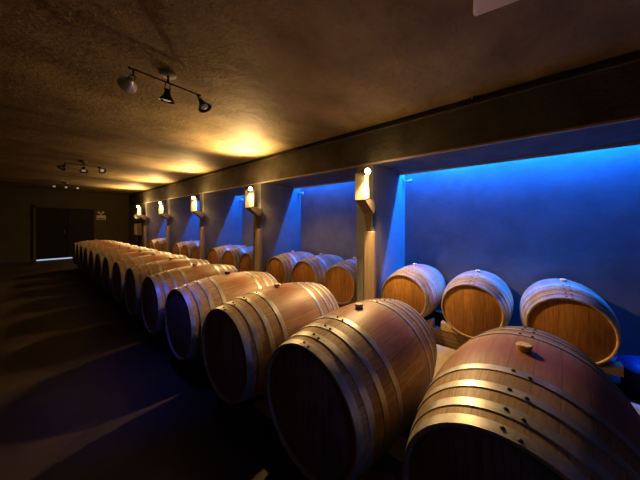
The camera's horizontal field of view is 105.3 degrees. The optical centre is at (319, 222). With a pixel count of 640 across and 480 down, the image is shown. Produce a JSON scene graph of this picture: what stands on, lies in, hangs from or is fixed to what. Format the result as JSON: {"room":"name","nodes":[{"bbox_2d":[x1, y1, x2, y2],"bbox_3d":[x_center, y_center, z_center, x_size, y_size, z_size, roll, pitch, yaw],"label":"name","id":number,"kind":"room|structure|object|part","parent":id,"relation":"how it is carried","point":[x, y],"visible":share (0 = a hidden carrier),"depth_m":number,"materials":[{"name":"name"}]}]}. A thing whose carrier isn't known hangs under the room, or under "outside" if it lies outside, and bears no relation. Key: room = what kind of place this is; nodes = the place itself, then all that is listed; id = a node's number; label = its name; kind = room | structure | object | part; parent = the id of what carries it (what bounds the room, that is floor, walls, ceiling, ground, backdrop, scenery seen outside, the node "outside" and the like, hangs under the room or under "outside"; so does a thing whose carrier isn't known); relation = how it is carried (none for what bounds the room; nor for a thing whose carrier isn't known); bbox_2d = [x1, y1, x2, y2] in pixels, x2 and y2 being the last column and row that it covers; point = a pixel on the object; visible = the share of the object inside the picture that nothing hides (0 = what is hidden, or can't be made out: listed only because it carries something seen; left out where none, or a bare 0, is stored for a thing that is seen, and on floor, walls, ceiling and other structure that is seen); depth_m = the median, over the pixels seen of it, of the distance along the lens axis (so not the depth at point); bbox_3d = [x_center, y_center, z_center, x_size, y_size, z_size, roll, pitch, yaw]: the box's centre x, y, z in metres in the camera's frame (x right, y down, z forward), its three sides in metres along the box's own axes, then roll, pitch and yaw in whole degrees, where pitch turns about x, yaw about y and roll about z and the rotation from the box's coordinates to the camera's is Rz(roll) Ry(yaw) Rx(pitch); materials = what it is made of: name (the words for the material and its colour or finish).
{"room":"wine cellar","nodes":[
{"label":"wine cellar","id":0,"kind":"room"},
{"bbox_2d":[0,186,128,263],"bbox_3d":[-10.043,0.060,9.887,0.100,2.720,6.200,0,0,40],"label":"wall","id":1,"kind":"structure","parent":0,"point":[16,203],"depth_m":9.06,"materials":[{"name":"beige paint"}]},
{"bbox_2d":[36,207,66,258],"bbox_3d":[-10.315,0.385,9.398,0.109,1.930,0.800,0,0,40],"label":"door","id":2,"kind":"structure","parent":1,"relation":"in","point":[51,223],"depth_m":9.39,"materials":[{"name":"paint"}]},
{"bbox_2d":[36,257,71,260],"bbox_3d":[-10.297,1.397,9.481,0.026,0.045,0.950,0,0,40],"label":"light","id":3,"kind":"structure","parent":1,"relation":"attached to","point":[66,257],"depth_m":9.46,"materials":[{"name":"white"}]},
{"bbox_2d":[33,205,96,260],"bbox_3d":[-10.077,0.380,9.714,0.070,2.080,1.750,0,0,40],"label":"trim","id":4,"kind":"structure","parent":1,"relation":"attached to","point":[34,206],"depth_m":9.28,"materials":[{"name":"brown wood"}]},
{"bbox_2d":[68,208,93,256],"bbox_3d":[-9.820,0.385,10.033,0.048,1.930,0.770,0,0,40],"label":"door","id":5,"kind":"structure","parent":1,"relation":"in","point":[80,221],"depth_m":9.98,"materials":[{"name":"paint"}]},
{"bbox_2d":[97,211,105,219],"bbox_3d":[-9.422,-0.315,10.489,0.074,0.370,0.320,0,0,40],"label":"emergency light","id":6,"kind":"object","parent":1,"relation":"attached to","point":[99,217],"visible":1,"depth_m":10.48,"materials":[{"name":"beige"}]},
{"bbox_2d":[128,57,639,196],"bbox_3d":[-2.242,-1.225,5.723,17.200,0.020,0.032,0,0,40],"label":"trim","id":7,"kind":"structure","parent":1,"relation":"attached to","point":[635,59],"depth_m":2.54,"materials":[{"name":"brown wood"}]},
{"bbox_2d":[129,203,166,248],"bbox_3d":[-7.464,0.320,10.887,2.560,2.260,1.150,0,0,40],"label":"wall partition","id":8,"kind":"structure","parent":0,"point":[156,224],"depth_m":9.95,"materials":[{"name":"grey paint"}]},
{"bbox_2d":[134,223,141,245],"bbox_3d":[-7.427,0.714,9.967,0.400,1.408,0.185,0,0,40],"label":"electrical box","id":9,"kind":"object","parent":8,"relation":"attached to","point":[137,226],"visible":0.87,"depth_m":9.86,"materials":[{"name":"metal"}]},
{"bbox_3d":[-7.481,0.250,9.902,0.360,0.440,0.015,0,0,40],"label":"box door","id":10,"kind":"part","parent":9,"relation":"part of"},
{"bbox_2d":[137,205,146,225],"bbox_3d":[-6.948,-0.267,9.504,0.219,0.815,0.342,0,0,40],"label":"wall sconce","id":11,"kind":"object","parent":8,"relation":"attached to","point":[143,217],"visible":1,"depth_m":9.45,"materials":[{"name":"brown paint"}]},
{"bbox_2d":[129,51,639,204],"bbox_3d":[-1.938,-1.050,6.084,17.200,0.500,0.915,0,0,40],"label":"beam","id":12,"kind":"structure","parent":8,"relation":"attached to","point":[614,93],"depth_m":2.60,"materials":[{"name":"brown wood"}]},
{"bbox_2d":[129,115,639,205],"bbox_3d":[-2.225,-0.797,5.743,17.200,0.022,0.036,0,0,40],"label":"trim","id":13,"kind":"structure","parent":8,"relation":"attached to","point":[633,117],"depth_m":2.54,"materials":[{"name":"brown wood"}]},
{"bbox_2d":[198,141,639,200],"bbox_3d":[-1.649,-0.801,6.427,17.200,0.058,0.026,0,0,40],"label":"trim","id":14,"kind":"structure","parent":8,"relation":"attached to","point":[638,142],"depth_m":3.01,"materials":[{"name":"brown wood"}]},
{"bbox_2d":[149,237,165,248],"bbox_3d":[-6.220,0.926,9.794,0.694,0.718,0.950,0,0,40],"label":"barrel","id":15,"kind":"object","parent":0,"point":[152,243],"visible":0.2,"depth_m":9.44,"materials":[{"name":"brown wood"}]},
{"bbox_2d":[155,239,165,250],"bbox_3d":[-5.654,0.926,9.318,0.705,0.730,0.950,-2,-1,40],"label":"barrel","id":16,"kind":"object","parent":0,"point":[158,246],"visible":0.15,"depth_m":8.93,"materials":[{"name":"brown wood"}]},
{"bbox_2d":[167,199,198,253],"bbox_3d":[-4.690,0.320,8.553,0.250,2.260,1.150,0,0,40],"label":"wall partition","id":17,"kind":"structure","parent":0,"point":[184,225],"depth_m":8.32,"materials":[{"name":"grey paint"}]},
{"bbox_2d":[158,202,169,225],"bbox_3d":[-5.058,-0.267,7.914,0.219,0.815,0.342,0,0,40],"label":"wall sconce","id":18,"kind":"object","parent":17,"relation":"attached to","point":[160,205],"visible":0.99,"depth_m":7.88,"materials":[{"name":"brown paint"}]},
{"bbox_2d":[172,240,198,254],"bbox_3d":[-4.330,0.926,8.204,0.691,0.716,0.950,0,0,40],"label":"barrel","id":19,"kind":"object","parent":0,"point":[177,247],"visible":0.28,"depth_m":7.85,"materials":[{"name":"brown wood"}]},
{"bbox_2d":[199,193,241,260],"bbox_3d":[-2.800,0.320,6.963,0.250,2.260,1.150,0,0,40],"label":"wall partition","id":20,"kind":"structure","parent":0,"point":[222,226],"depth_m":6.80,"materials":[{"name":"grey paint"}]},
{"bbox_2d":[191,196,204,226],"bbox_3d":[-3.168,-0.267,6.324,0.219,0.815,0.342,0,0,40],"label":"wall sconce","id":21,"kind":"object","parent":20,"relation":"attached to","point":[199,214],"visible":0.99,"depth_m":6.27,"materials":[{"name":"brown paint"}]},
{"bbox_2d":[253,183,300,271],"bbox_3d":[-0.910,0.320,5.372,0.250,2.260,1.150,0,0,40],"label":"wall partition","id":22,"kind":"structure","parent":0,"point":[280,225],"depth_m":5.19,"materials":[{"name":"grey paint"}]},
{"bbox_2d":[245,187,261,228],"bbox_3d":[-1.278,-0.267,4.734,0.219,0.815,0.342,0,0,40],"label":"wall sconce","id":23,"kind":"object","parent":22,"relation":"attached to","point":[249,194],"visible":1,"depth_m":4.68,"materials":[{"name":"beige paint"}]},
{"bbox_2d":[0,0,639,194],"bbox_3d":[-3.392,-1.350,4.356,17.200,0.100,6.100,0,0,40],"label":"ceiling","id":24,"kind":"structure","parent":0,"point":[276,76],"depth_m":2.01,"materials":[{"name":"paint"}]},
{"bbox_2d":[51,182,79,189],"bbox_3d":[-8.132,-1.188,7.809,0.227,0.225,0.656,0,0,40],"label":"track light","id":25,"kind":"object","parent":24,"relation":"hanging from","point":[65,183],"visible":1,"depth_m":7.79,"materials":[{"name":"grey metal"}]},
{"bbox_2d":[57,160,105,173],"bbox_3d":[-4.941,-1.174,5.082,0.222,0.252,0.730,0,0,40],"label":"track light","id":26,"kind":"object","parent":24,"relation":"hanging from","point":[62,167],"visible":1,"depth_m":5.08,"materials":[{"name":"grey metal"}]},
{"bbox_2d":[117,66,211,112],"bbox_3d":[-1.327,-1.175,2.140,0.699,0.250,0.178,0,0,-38],"label":"track light","id":27,"kind":"object","parent":24,"relation":"hanging from","point":[127,84],"visible":1,"depth_m":2.09,"materials":[{"name":"grey metal"}]},
{"bbox_3d":[-1.558,-1.144,1.989,0.110,0.134,0.135,0,0,40],"label":"lamp shade","id":28,"kind":"part","parent":27,"relation":"part of","materials":[{"name":"black metal"}]},
{"bbox_3d":[-1.340,-1.109,2.134,0.127,0.114,0.130,0,0,40],"label":"lamp shade","id":29,"kind":"part","parent":27,"relation":"part of","materials":[{"name":"metal"}]},
{"bbox_3d":[-1.089,-1.103,2.300,0.067,0.060,0.068,0,0,40],"label":"reflector bulb","id":30,"kind":"part","parent":27,"relation":"part of","materials":[{"name":"white glass"}]},
{"bbox_3d":[-1.083,-1.114,2.300,0.118,0.128,0.122,0,0,40],"label":"lamp shade","id":31,"kind":"part","parent":27,"relation":"part of","materials":[{"name":"metal"}]},
{"bbox_2d":[472,0,518,15],"bbox_3d":[0.989,-1.232,1.183,0.423,0.135,0.240,0,0,31],"label":"air vent","id":32,"kind":"object","parent":24,"relation":"attached to","point":[480,7],"depth_m":1.31,"materials":[{"name":"white metal"}]},
{"bbox_2d":[0,258,639,479],"bbox_3d":[-3.392,1.470,4.356,17.200,0.100,6.100,0,0,40],"label":"floor","id":33,"kind":"structure","parent":0,"point":[87,392],"depth_m":1.93,"materials":[{"name":"grey concrete"}]},
{"bbox_2d":[144,226,146,247],"bbox_3d":[-6.889,0.767,9.612,0.150,1.305,0.060,0,0,40],"label":"post","id":34,"kind":"object","parent":33,"relation":"on","point":[145,227],"visible":0.56,"depth_m":9.57,"materials":[{"name":"brown wood"}]},
{"bbox_2d":[166,226,169,251],"bbox_3d":[-4.999,0.767,8.022,0.150,1.305,0.060,0,0,40],"label":"post","id":35,"kind":"object","parent":33,"relation":"on","point":[167,227],"visible":0.56,"depth_m":7.99,"materials":[{"name":"brown wood"}]},
{"bbox_2d":[200,227,203,258],"bbox_3d":[-3.109,0.767,6.432,0.150,1.305,0.060,0,0,40],"label":"post","id":36,"kind":"object","parent":33,"relation":"on","point":[201,228],"visible":0.56,"depth_m":6.39,"materials":[{"name":"brown wood"}]},
{"bbox_2d":[255,229,261,271],"bbox_3d":[-1.219,0.767,4.842,0.150,1.305,0.060,0,0,40],"label":"post","id":37,"kind":"object","parent":33,"relation":"on","point":[258,232],"visible":0.56,"depth_m":4.80,"materials":[{"name":"brown wood"}]},
{"bbox_2d":[364,231,375,299],"bbox_3d":[0.671,0.767,3.252,0.150,1.305,0.060,0,0,40],"label":"post","id":38,"kind":"object","parent":33,"relation":"on","point":[369,237],"visible":0.56,"depth_m":3.23,"materials":[{"name":"brown wood"}]},
{"bbox_2d":[402,417,414,437],"bbox_3d":[-2.901,1.343,4.590,11.250,0.153,0.090,0,0,40],"label":"rail","id":39,"kind":"object","parent":33,"relation":"on","point":[406,433],"visible":0.02,"depth_m":1.60,"materials":[{"name":"brown wood"}]},
{"bbox_2d":[424,310,508,325],"bbox_3d":[2.077,1.361,3.206,2.050,0.177,0.090,0,0,40],"label":"rail","id":40,"kind":"object","parent":33,"relation":"on","point":[438,315],"visible":0.02,"depth_m":3.49,"materials":[{"name":"black metal"}]},
{"bbox_2d":[430,326,610,377],"bbox_3d":[1.690,1.361,2.747,2.050,0.177,0.090,0,0,40],"label":"rail","id":41,"kind":"object","parent":33,"relation":"on","point":[444,338],"visible":0.09,"depth_m":2.85,"materials":[{"name":"brown wood"}]},
{"bbox_2d":[381,263,445,317],"bbox_3d":[1.340,0.926,3.433,0.704,0.728,0.950,-1,-1,40],"label":"barrel","id":42,"kind":"object","parent":41,"relation":"on","point":[422,287],"visible":0.8,"depth_m":3.09,"materials":[{"name":"wood"}]},
{"bbox_2d":[425,318,434,327],"bbox_3d":[1.327,1.226,3.053,0.180,0.094,0.100,0,0,40],"label":"wedge","id":43,"kind":"object","parent":41,"relation":"on","point":[431,322],"visible":0.5,"depth_m":2.99,"materials":[{"name":"brown wood"}]},
{"bbox_2d":[441,320,457,333],"bbox_3d":[1.533,1.226,2.879,0.180,0.094,0.100,0,0,40],"label":"wedge","id":44,"kind":"object","parent":41,"relation":"on","point":[445,326],"visible":0.74,"depth_m":2.86,"materials":[{"name":"brown wood"}]},
{"bbox_2d":[441,270,513,337],"bbox_3d":[1.906,0.926,2.957,0.696,0.721,0.950,1,0,40],"label":"barrel","id":45,"kind":"object","parent":41,"relation":"on","point":[474,302],"visible":0.89,"depth_m":2.62,"materials":[{"name":"wood"}]},
{"bbox_2d":[519,278,620,364],"bbox_3d":[2.473,0.926,2.481,0.692,0.717,0.950,0,0,41],"label":"barrel","id":46,"kind":"object","parent":41,"relation":"on","point":[568,310],"visible":0.8,"depth_m":2.13,"materials":[{"name":"oak wood"},{"name":"galvanised steel"}]},
{"bbox_2d":[598,361,623,377],"bbox_3d":[2.459,1.226,2.100,0.180,0.094,0.100,0,0,40],"label":"wedge","id":47,"kind":"object","parent":41,"relation":"on","point":[613,368],"visible":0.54,"depth_m":2.05,"materials":[{"name":"brown wood"}]},
{"bbox_2d":[616,355,639,397],"bbox_3d":[2.791,1.305,2.043,0.400,0.290,0.400,0,0,40],"label":"plastic tub","id":48,"kind":"object","parent":33,"relation":"on","point":[630,382],"visible":0.91,"depth_m":2.06,"materials":[{"name":"blue plastic"}]},
{"bbox_3d":[-3.287,1.343,4.131,11.250,0.153,0.090,0,0,40],"label":"rail","id":49,"kind":"object","parent":33,"relation":"on","visible":0},
{"bbox_2d":[73,239,116,263],"bbox_3d":[-7.092,0.894,7.725,0.749,0.774,0.990,-1,-1,40],"label":"barrel","id":50,"kind":"object","parent":49,"relation":"on","point":[75,243],"visible":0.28,"depth_m":7.41,"materials":[{"name":"brown wood"}]},
{"bbox_2d":[76,240,121,266],"bbox_3d":[-6.480,0.894,7.210,0.756,0.781,0.990,-2,-1,41],"label":"barrel","id":51,"kind":"object","parent":49,"relation":"on","point":[78,246],"visible":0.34,"depth_m":6.88,"materials":[{"name":"brown wood"}]},
{"bbox_2d":[80,242,129,269],"bbox_3d":[-5.868,0.894,6.695,0.756,0.781,0.990,2,1,40],"label":"barrel","id":52,"kind":"object","parent":49,"relation":"on","point":[82,248],"visible":0.24,"depth_m":6.36,"materials":[{"name":"brown wood"}]},
{"bbox_2d":[84,243,136,273],"bbox_3d":[-5.256,0.894,6.180,0.761,0.786,0.990,2,1,41],"label":"barrel","id":53,"kind":"object","parent":49,"relation":"on","point":[87,250],"visible":0.31,"depth_m":5.90,"materials":[{"name":"oak wood"},{"name":"galvanised steel"}]},
{"bbox_2d":[89,245,145,278],"bbox_3d":[-4.643,0.894,5.665,0.744,0.768,0.990,0,0,40],"label":"barrel","id":54,"kind":"object","parent":49,"relation":"on","point":[92,255],"visible":0.3,"depth_m":5.34,"materials":[{"name":"oak wood"},{"name":"galvanised steel"}]},
{"bbox_2d":[95,247,157,285],"bbox_3d":[-4.031,0.894,5.150,0.746,0.771,0.990,1,0,39],"label":"barrel","id":55,"kind":"object","parent":49,"relation":"on","point":[99,258],"visible":0.31,"depth_m":4.83,"materials":[{"name":"oak wood"},{"name":"galvanised steel"}]},
{"bbox_2d":[102,250,170,292],"bbox_3d":[-3.419,0.894,4.635,0.757,0.782,0.990,-2,-1,40],"label":"barrel","id":56,"kind":"object","parent":49,"relation":"on","point":[108,262],"visible":0.3,"depth_m":4.32,"materials":[{"name":"oak wood"},{"name":"galvanised steel"}]},
{"bbox_2d":[112,253,187,302],"bbox_3d":[-2.807,0.894,4.120,0.744,0.768,0.990,0,0,40],"label":"barrel","id":57,"kind":"object","parent":49,"relation":"on","point":[119,269],"visible":0.38,"depth_m":3.79,"materials":[{"name":"wood"}]},
{"bbox_2d":[124,257,209,315],"bbox_3d":[-2.195,0.894,3.604,0.759,0.784,0.990,-2,-1,41],"label":"barrel","id":58,"kind":"object","parent":49,"relation":"on","point":[135,276],"visible":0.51,"depth_m":3.27,"materials":[{"name":"oak wood"},{"name":"galvanised steel"}]},
{"bbox_2d":[141,263,237,333],"bbox_3d":[-1.583,0.894,3.089,0.761,0.786,0.990,-2,-1,40],"label":"barrel","id":59,"kind":"object","parent":49,"relation":"on","point":[155,290],"visible":0.53,"depth_m":2.75,"materials":[{"name":"oak wood"},{"name":"galvanised steel"}]},
{"bbox_2d":[165,271,277,359],"bbox_3d":[-0.971,0.894,2.574,0.760,0.785,0.990,-2,-1,40],"label":"barrel","id":60,"kind":"object","parent":49,"relation":"on","point":[187,306],"visible":0.68,"depth_m":2.22,"materials":[{"name":"oak wood"},{"name":"galvanised steel"}]},
{"bbox_2d":[202,282,338,403],"bbox_3d":[-0.358,0.894,2.059,0.742,0.767,0.990,0,0,40],"label":"barrel","id":61,"kind":"object","parent":49,"relation":"on","point":[240,336],"visible":0.73,"depth_m":1.70,"materials":[{"name":"brown wood"}]},
{"bbox_2d":[266,298,436,479],"bbox_3d":[0.254,0.894,1.544,0.755,0.780,0.990,-2,-1,42],"label":"barrel","id":62,"kind":"object","parent":49,"relation":"on","point":[342,390],"visible":0.99,"depth_m":1.19,"materials":[{"name":"brown wood"}]},
{"bbox_2d":[402,326,639,479],"bbox_3d":[0.866,0.894,1.029,0.748,0.773,0.990,-1,-1,44],"label":"barrel","id":63,"kind":"object","parent":49,"relation":"on","point":[511,402],"visible":1,"depth_m":0.79,"materials":[{"name":"oak wood"},{"name":"galvanised steel"}]},
{"bbox_3d":[-2.071,1.361,5.911,2.180,0.178,0.090,0,0,40],"label":"rail","id":64,"kind":"object","parent":33,"relation":"on","visible":0},
{"bbox_2d":[208,244,244,263],"bbox_3d":[-2.440,0.926,6.614,0.692,0.717,0.950,0,0,40],"label":"barrel","id":65,"kind":"object","parent":64,"relation":"on","point":[215,254],"visible":0.31,"depth_m":6.27,"materials":[{"name":"wood"}]},
{"bbox_2d":[222,246,252,271],"bbox_3d":[-1.874,0.926,6.137,0.702,0.727,0.950,1,1,40],"label":"barrel","id":66,"kind":"object","parent":64,"relation":"on","point":[232,256],"visible":0.33,"depth_m":5.78,"materials":[{"name":"brown wood"}]},
{"bbox_2d":[239,250,252,271],"bbox_3d":[-1.307,0.926,5.661,0.701,0.726,0.950,-1,-1,40],"label":"barrel","id":67,"kind":"object","parent":64,"relation":"on","point":[246,259],"visible":0.19,"depth_m":5.30,"materials":[{"name":"brown wood"}]},
{"bbox_3d":[-0.181,1.361,4.321,2.180,0.178,0.090,0,0,40],"label":"rail","id":68,"kind":"object","parent":33,"relation":"on","visible":0},
{"bbox_2d":[266,250,313,283],"bbox_3d":[-0.550,0.926,5.024,0.708,0.733,0.950,-2,-1,40],"label":"barrel","id":69,"kind":"object","parent":68,"relation":"on","point":[280,266],"visible":0.57,"depth_m":4.65,"materials":[{"name":"brown wood"}]},
{"bbox_2d":[292,253,343,285],"bbox_3d":[0.016,0.926,4.547,0.698,0.723,0.950,1,1,40],"label":"barrel","id":70,"kind":"object","parent":68,"relation":"on","point":[312,268],"visible":0.6,"depth_m":4.21,"materials":[{"name":"brown wood"}]},
{"bbox_2d":[324,257,356,303],"bbox_3d":[0.583,0.926,4.071,0.698,0.723,0.950,-1,-1,40],"label":"barrel","id":71,"kind":"object","parent":68,"relation":"on","point":[340,279],"visible":0.5,"depth_m":3.69,"materials":[{"name":"brown wood"}]},
{"bbox_3d":[-3.961,1.361,7.501,2.180,0.178,0.090,0,0,40],"label":"rail","id":72,"kind":"object","parent":33,"relation":"on","visible":0},
{"bbox_2d":[181,242,198,258],"bbox_3d":[-3.764,0.926,7.728,0.700,0.725,0.950,1,1,40],"label":"barrel","id":73,"kind":"object","parent":72,"relation":"on","point":[187,249],"visible":0.2,"depth_m":7.33,"materials":[{"name":"brown wood"}]},
{"bbox_2d":[192,245,198,258],"bbox_3d":[-3.197,0.926,7.251,0.710,0.735,0.950,2,1,41],"label":"barrel","id":74,"kind":"object","parent":72,"relation":"on","point":[195,252],"visible":0.08,"depth_m":6.93,"materials":[{"name":"brown wood"}]},
{"bbox_2d":[357,164,404,301],"bbox_3d":[0.980,0.320,3.782,0.250,2.260,1.150,0,0,40],"label":"pillar","id":75,"kind":"structure","parent":0,"point":[386,186],"depth_m":3.51,"materials":[{"name":"grey paint"}]},
{"bbox_2d":[355,168,375,231],"bbox_3d":[0.611,-0.266,3.144,0.217,0.811,0.341,0,0,40],"label":"wall sconce","id":76,"kind":"object","parent":75,"relation":"attached to","point":[365,203],"visible":0.99,"depth_m":3.10,"materials":[{"name":"beige paint"}]},
{"bbox_2d":[242,145,639,356],"bbox_3d":[-1.460,0.075,6.652,17.200,2.750,0.100,0,0,40],"label":"wall","id":77,"kind":"structure","parent":0,"point":[575,217],"depth_m":3.14,"materials":[{"name":"paint"}]},
{"bbox_3d":[-5.851,1.361,9.092,2.180,0.178,0.090,0,0,40],"label":"rail","id":78,"kind":"object","parent":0,"visible":0},
{"bbox_2d":[162,242,165,251],"bbox_3d":[-5.087,0.926,8.841,0.709,0.734,0.950,-2,-1,40],"label":"barrel","id":79,"kind":"object","parent":78,"relation":"on","point":[164,243],"visible":0.04,"depth_m":8.53,"materials":[{"name":"brown wood"}]}
]}

